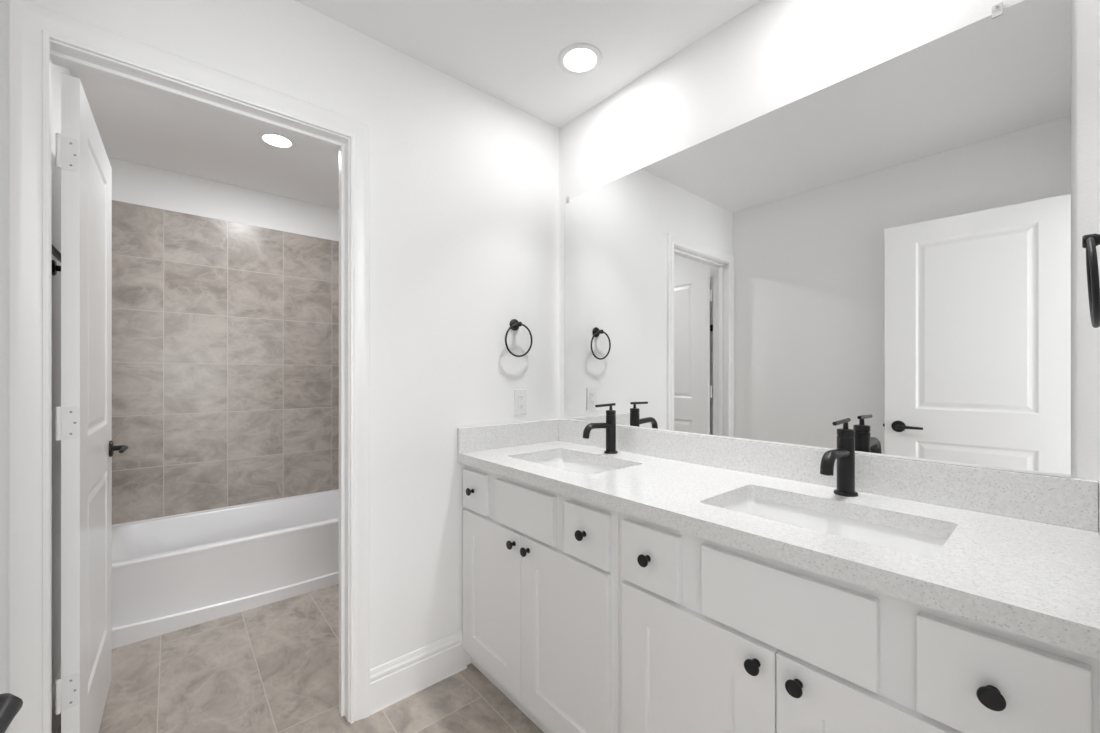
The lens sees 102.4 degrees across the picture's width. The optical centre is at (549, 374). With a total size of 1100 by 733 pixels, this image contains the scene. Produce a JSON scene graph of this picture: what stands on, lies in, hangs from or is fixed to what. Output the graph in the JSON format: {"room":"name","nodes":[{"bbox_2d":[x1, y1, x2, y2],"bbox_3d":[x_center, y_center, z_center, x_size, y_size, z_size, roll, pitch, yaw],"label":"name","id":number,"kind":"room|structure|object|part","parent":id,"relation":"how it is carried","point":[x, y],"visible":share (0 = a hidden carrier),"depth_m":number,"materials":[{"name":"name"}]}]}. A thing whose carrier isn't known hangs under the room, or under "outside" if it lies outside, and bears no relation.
{"room":"bathroom","nodes":[
{"label":"bathroom","id":0,"kind":"room"},
{"bbox_2d":[0,693,22,732],"bbox_3d":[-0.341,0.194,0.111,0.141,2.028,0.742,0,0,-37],"label":"door handle","id":1,"kind":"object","parent":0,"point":[10,704],"depth_m":0.37,"materials":[{"name":"black metal"}]},
{"bbox_2d":[52,64,70,684],"bbox_3d":[-1.351,0.000,1.025,0.100,2.440,3.673,0,0,-41],"label":"wall","id":2,"kind":"structure","parent":0,"point":[57,70],"depth_m":1.57,"materials":[{"name":"white paint"}]},
{"bbox_2d":[52,664,60,732],"bbox_3d":[-1.700,1.143,1.518,0.013,0.154,0.975,0,0,-41],"label":"baseboard","id":3,"kind":"structure","parent":2,"relation":"attached to","point":[56,719],"depth_m":1.50,"materials":[{"name":"white paint"}]},
{"bbox_2d":[52,244,60,275],"bbox_3d":[-1.536,-0.365,1.359,0.054,0.052,0.502,0,0,-41],"label":"towel bar","id":4,"kind":"object","parent":2,"relation":"attached to","point":[55,252],"visible":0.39,"depth_m":1.50,"materials":[{"name":"black metal"}]},
{"bbox_3d":[-1.685,-0.365,1.527,0.046,0.052,0.052,0,0,-41],"label":"post","id":5,"kind":"part","parent":4,"relation":"part of","materials":[{"name":"black metal"}]},
{"bbox_2d":[55,73,127,732],"bbox_3d":[-1.535,0.194,1.478,0.141,2.028,0.714,0,0,-40],"label":"door","id":6,"kind":"structure","parent":2,"relation":"in","point":[83,420],"depth_m":1.26,"materials":[{"name":"white paint"}]},
{"bbox_3d":[-1.699,0.287,1.712,0.010,0.063,0.063,0,0,-40],"label":"lever","id":7,"kind":"part","parent":6,"relation":"part of","materials":[{"name":"black metal"}]},
{"bbox_3d":[-1.648,0.287,1.691,0.044,0.020,0.119,0,0,-40],"label":"handle","id":8,"kind":"part","parent":6,"relation":"part of","materials":[{"name":"black metal"}]},
{"bbox_2d":[108,157,338,240],"bbox_3d":[-1.868,0.000,3.066,1.970,2.440,0.100,0,0,-41],"label":"wall","id":9,"kind":"structure","parent":0,"point":[133,183],"depth_m":2.80,"materials":[{"name":"white paint"}]},
{"bbox_2d":[112,200,338,524],"bbox_3d":[-1.926,-0.055,2.945,1.525,1.850,0.008,0,0,-41],"label":"tiled wall","id":10,"kind":"structure","parent":9,"relation":"attached to","point":[225,334],"depth_m":2.79,"materials":[{"name":"grey tile"}]},
{"bbox_2d":[0,0,558,732],"bbox_3d":[-0.627,0.000,1.693,1.870,2.440,0.115,0,0,-41],"label":"wall","id":11,"kind":"structure","parent":0,"point":[464,181],"depth_m":1.71,"materials":[{"name":"white paint"}]},
{"bbox_2d":[8,0,369,732],"bbox_3d":[-0.965,0.163,1.316,0.833,2.115,0.018,0,0,-41],"label":"trim","id":12,"kind":"structure","parent":11,"relation":"attached to","point":[31,27],"depth_m":1.08,"materials":[{"name":"white paint"}]},
{"bbox_2d":[50,39,349,732],"bbox_3d":[-1.015,0.189,1.361,0.748,2.063,0.115,0,0,-41],"label":"trim","id":13,"kind":"structure","parent":11,"relation":"attached to","point":[61,54],"depth_m":1.49,"materials":[{"name":"white paint"}]},
{"bbox_2d":[370,630,466,714],"bbox_3d":[-0.499,1.143,1.716,0.393,0.154,0.016,0,0,-41],"label":"baseboard","id":14,"kind":"structure","parent":11,"relation":"attached to","point":[393,681],"depth_m":1.70,"materials":[{"name":"white paint"}]},
{"bbox_2d":[505,319,532,356],"bbox_3d":[-0.147,-0.165,1.995,0.152,0.174,0.048,0,0,-41],"label":"towel ring","id":15,"kind":"object","parent":11,"relation":"attached to","point":[514,324],"visible":1,"depth_m":2.00,"materials":[{"name":"black metal"}]},
{"bbox_2d":[514,389,526,414],"bbox_3d":[-0.134,0.126,2.032,0.072,0.116,0.009,0,0,-41],"label":"wall outlet","id":16,"kind":"object","parent":11,"relation":"attached to","point":[520,395],"visible":1,"depth_m":2.03,"materials":[{"name":"white plastic"}]},
{"bbox_2d":[518,395,523,408],"bbox_3d":[-0.133,0.126,2.031,0.033,0.066,0.003,0,0,-41],"label":"receptacle","id":17,"kind":"object","parent":16,"relation":"attached to","point":[520,397],"depth_m":2.03,"materials":[{"name":"white plastic"}]},
{"bbox_2d":[57,584,543,732],"bbox_3d":[-0.674,1.260,1.671,1.970,0.080,3.773,0,0,-41],"label":"floor","id":18,"kind":"structure","parent":0,"point":[272,667],"depth_m":1.71,"materials":[{"name":"tile"}]},
{"bbox_2d":[112,489,338,648],"bbox_3d":[-1.687,1.032,2.665,1.507,0.376,0.727,0,0,-41],"label":"bathtub","id":19,"kind":"object","parent":18,"relation":"on","point":[171,573],"visible":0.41,"depth_m":2.34,"materials":[{"name":"white ceramic"}]},
{"bbox_2d":[112,490,338,569],"bbox_3d":[-1.687,1.006,2.665,1.507,0.315,0.727,0,0,-41],"label":"basin","id":20,"kind":"object","parent":19,"relation":"in","point":[300,532],"depth_m":2.52,"materials":[{"name":"white ceramic"}]},
{"bbox_2d":[463,465,618,732],"bbox_3d":[0.099,0.791,1.688,0.568,0.858,0.833,0,0,-41],"label":"vanity cabinet","id":21,"kind":"object","parent":18,"relation":"on","point":[541,566],"visible":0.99,"depth_m":1.44,"materials":[{"name":"white paint"}]},
{"bbox_3d":[-0.317,0.465,1.757,0.026,0.030,0.030,0,0,-41],"label":"knob","id":22,"kind":"part","parent":21,"relation":"part of","materials":[{"name":"black metal"}]},
{"bbox_3d":[-0.299,0.468,1.772,0.020,0.157,0.171,0,0,-41],"label":"drawer","id":23,"kind":"part","parent":21,"relation":"part of","materials":[{"name":"white paint"}]},
{"bbox_3d":[-0.225,0.846,1.684,0.020,0.577,0.401,0,0,-41],"label":"door","id":24,"kind":"part","parent":21,"relation":"part of","materials":[{"name":"white paint"}]},
{"bbox_3d":[-0.135,0.594,1.544,0.026,0.030,0.030,0,0,-41],"label":"knob","id":25,"kind":"part","parent":21,"relation":"part of","materials":[{"name":"black metal"}]},
{"bbox_3d":[-0.083,0.594,1.484,0.026,0.030,0.030,0,0,-41],"label":"knob","id":26,"kind":"part","parent":21,"relation":"part of","materials":[{"name":"black metal"}]},
{"bbox_3d":[-0.091,0.468,1.528,0.020,0.157,0.325,0,0,-41],"label":"false drawer","id":27,"kind":"part","parent":21,"relation":"part of","materials":[{"name":"white paint"}]},
{"bbox_3d":[0.036,0.846,1.379,0.020,0.577,0.396,0,0,-41],"label":"door","id":28,"kind":"part","parent":21,"relation":"part of","materials":[{"name":"white paint"}]},
{"bbox_3d":[0.090,0.465,1.282,0.026,0.030,0.030,0,0,-41],"label":"knob","id":29,"kind":"part","parent":21,"relation":"part of","materials":[{"name":"black metal"}]},
{"bbox_3d":[0.107,0.468,1.297,0.020,0.157,0.178,0,0,-41],"label":"drawer","id":30,"kind":"part","parent":21,"relation":"part of","materials":[{"name":"white paint"}]},
{"bbox_2d":[619,512,1099,732],"bbox_3d":[0.651,0.791,1.043,0.568,0.858,0.863,0,0,-41],"label":"vanity cabinet","id":31,"kind":"object","parent":18,"relation":"on","point":[715,637],"visible":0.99,"depth_m":0.84,"materials":[{"name":"white paint"}]},
{"bbox_3d":[0.238,0.465,1.109,0.026,0.030,0.030,0,0,-41],"label":"knob","id":32,"kind":"part","parent":31,"relation":"part of","materials":[{"name":"black metal"}]},
{"bbox_3d":[0.255,0.468,1.124,0.020,0.157,0.175,0,0,-41],"label":"drawer","id":33,"kind":"part","parent":31,"relation":"part of","materials":[{"name":"white paint"}]},
{"bbox_3d":[0.327,0.846,1.040,0.020,0.577,0.396,0,0,-41],"label":"door","id":34,"kind":"part","parent":31,"relation":"part of","materials":[{"name":"white paint"}]},
{"bbox_3d":[0.415,0.594,0.902,0.026,0.030,0.030,0,0,-41],"label":"knob","id":35,"kind":"part","parent":31,"relation":"part of","materials":[{"name":"black metal"}]},
{"bbox_2d":[457,419,1099,659],"bbox_3d":[0.383,0.291,1.363,0.564,0.142,1.699,0,0,-41],"label":"countertop","id":36,"kind":"structure","parent":31,"relation":"on","point":[1020,555],"depth_m":1.02,"materials":[{"name":"white stone"}]},
{"bbox_2d":[532,457,616,474],"bbox_3d":[0.085,0.431,1.679,0.332,0.136,0.492,0,0,-41],"label":"sink","id":37,"kind":"object","parent":36,"relation":"in","point":[585,468],"visible":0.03,"depth_m":1.87,"materials":[{"name":"white ceramic"}]},
{"bbox_2d":[583,403,617,453],"bbox_3d":[0.202,0.221,1.782,0.185,0.204,0.055,0,0,-41],"label":"faucet","id":38,"kind":"object","parent":36,"relation":"on","point":[610,425],"visible":1,"depth_m":1.80,"materials":[{"name":"black metal"}]},
{"bbox_3d":[0.187,0.222,1.769,0.146,0.058,0.029,0,0,-41],"label":"spout","id":39,"kind":"part","parent":38,"relation":"part of","materials":[{"name":"black metal"}]},
{"bbox_3d":[0.227,0.133,1.803,0.112,0.028,0.013,0,0,-41],"label":"lever handle","id":40,"kind":"part","parent":38,"relation":"part of","materials":[{"name":"black metal"}]},
{"bbox_2d":[723,498,947,557],"bbox_3d":[0.630,0.431,1.038,0.322,0.136,0.496,0,0,-41],"label":"sink","id":41,"kind":"object","parent":36,"relation":"in","point":[915,543],"visible":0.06,"depth_m":1.12,"materials":[{"name":"white ceramic"}]},
{"bbox_2d":[820,418,857,496],"bbox_3d":[0.749,0.221,1.151,0.185,0.204,0.055,0,0,-41],"label":"faucet","id":42,"kind":"object","parent":36,"relation":"on","point":[844,453],"visible":1,"depth_m":1.17,"materials":[{"name":"black metal"}]},
{"bbox_3d":[0.734,0.222,1.138,0.146,0.058,0.029,0,0,-41],"label":"spout","id":43,"kind":"part","parent":42,"relation":"part of","materials":[{"name":"black metal"}]},
{"bbox_3d":[0.774,0.133,1.172,0.112,0.028,0.013,0,0,-41],"label":"lever handle","id":44,"kind":"part","parent":42,"relation":"part of","materials":[{"name":"black metal"}]},
{"bbox_3d":[0.458,0.468,0.887,0.020,0.157,0.331,0,0,-41],"label":"false drawer","id":45,"kind":"part","parent":31,"relation":"part of","materials":[{"name":"white paint"}]},
{"bbox_3d":[0.467,0.594,0.841,0.026,0.030,0.030,0,0,-41],"label":"knob","id":46,"kind":"part","parent":31,"relation":"part of","materials":[{"name":"black metal"}]},
{"bbox_3d":[0.588,0.846,0.736,0.020,0.577,0.398,0,0,-41],"label":"door","id":47,"kind":"part","parent":31,"relation":"part of","materials":[{"name":"white paint"}]},
{"bbox_3d":[0.639,0.465,0.640,0.026,0.030,0.030,0,0,-41],"label":"knob","id":48,"kind":"part","parent":31,"relation":"part of","materials":[{"name":"black metal"}]},
{"bbox_3d":[0.658,0.468,0.653,0.020,0.157,0.180,0,0,-41],"label":"drawer","id":49,"kind":"part","parent":31,"relation":"part of","materials":[{"name":"white paint"}]},
{"bbox_2d":[69,0,760,208],"bbox_3d":[-0.674,-1.260,1.671,1.970,0.080,3.773,0,0,-41],"label":"ceiling","id":50,"kind":"structure","parent":0,"point":[509,51],"depth_m":1.76,"materials":[{"name":"white paint"}]},
{"bbox_2d":[257,131,295,148],"bbox_3d":[-1.420,-1.216,2.301,0.172,0.006,0.172,0,0,-41],"label":"recessed light","id":51,"kind":"object","parent":50,"relation":"in","point":[274,139],"visible":1,"depth_m":2.29,"materials":[{"name":"white"}]},
{"bbox_2d":[558,43,601,74],"bbox_3d":[0.117,-1.216,1.712,0.172,0.006,0.172,0,0,-41],"label":"recessed light","id":52,"kind":"object","parent":50,"relation":"in","point":[578,58],"visible":1,"depth_m":1.70,"materials":[{"name":"white"}]},
{"bbox_2d":[559,0,1099,480],"bbox_3d":[0.673,0.000,1.536,0.100,2.440,1.815,0,0,-41],"label":"wall","id":53,"kind":"structure","parent":0,"point":[772,55],"depth_m":1.35,"materials":[{"name":"white paint"}]},
{"bbox_2d":[563,0,1071,477],"bbox_3d":[0.590,-0.319,1.547,0.012,1.077,1.598,0,0,-41],"label":"mirror","id":54,"kind":"object","parent":53,"relation":"attached to","point":[885,247],"visible":1,"depth_m":1.22,"materials":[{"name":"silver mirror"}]},
{"bbox_2d":[559,419,1097,531],"bbox_3d":[0.590,0.272,1.540,0.020,0.103,1.658,0,0,-41],"label":"backsplash","id":55,"kind":"structure","parent":53,"relation":"attached to","point":[1055,500],"depth_m":1.15,"materials":[{"name":"white stone"}]},
{"bbox_3d":[0.516,0.000,0.282,1.770,2.440,0.115,0,0,-41],"label":"wall","id":56,"kind":"structure","parent":0,"visible":0},
{"bbox_2d":[1082,233,1099,327],"bbox_3d":[0.924,-0.165,0.736,0.152,0.174,0.048,0,0,-41],"label":"towel ring","id":57,"kind":"object","parent":56,"relation":"attached to","point":[1090,241],"visible":1,"depth_m":0.71,"materials":[{"name":"black metal"}]},
{"bbox_3d":[0.920,-0.226,0.739,0.022,0.022,0.038,0,0,-41],"label":"post","id":58,"kind":"part","parent":57,"relation":"part of","materials":[{"name":"black metal"}]}
]}

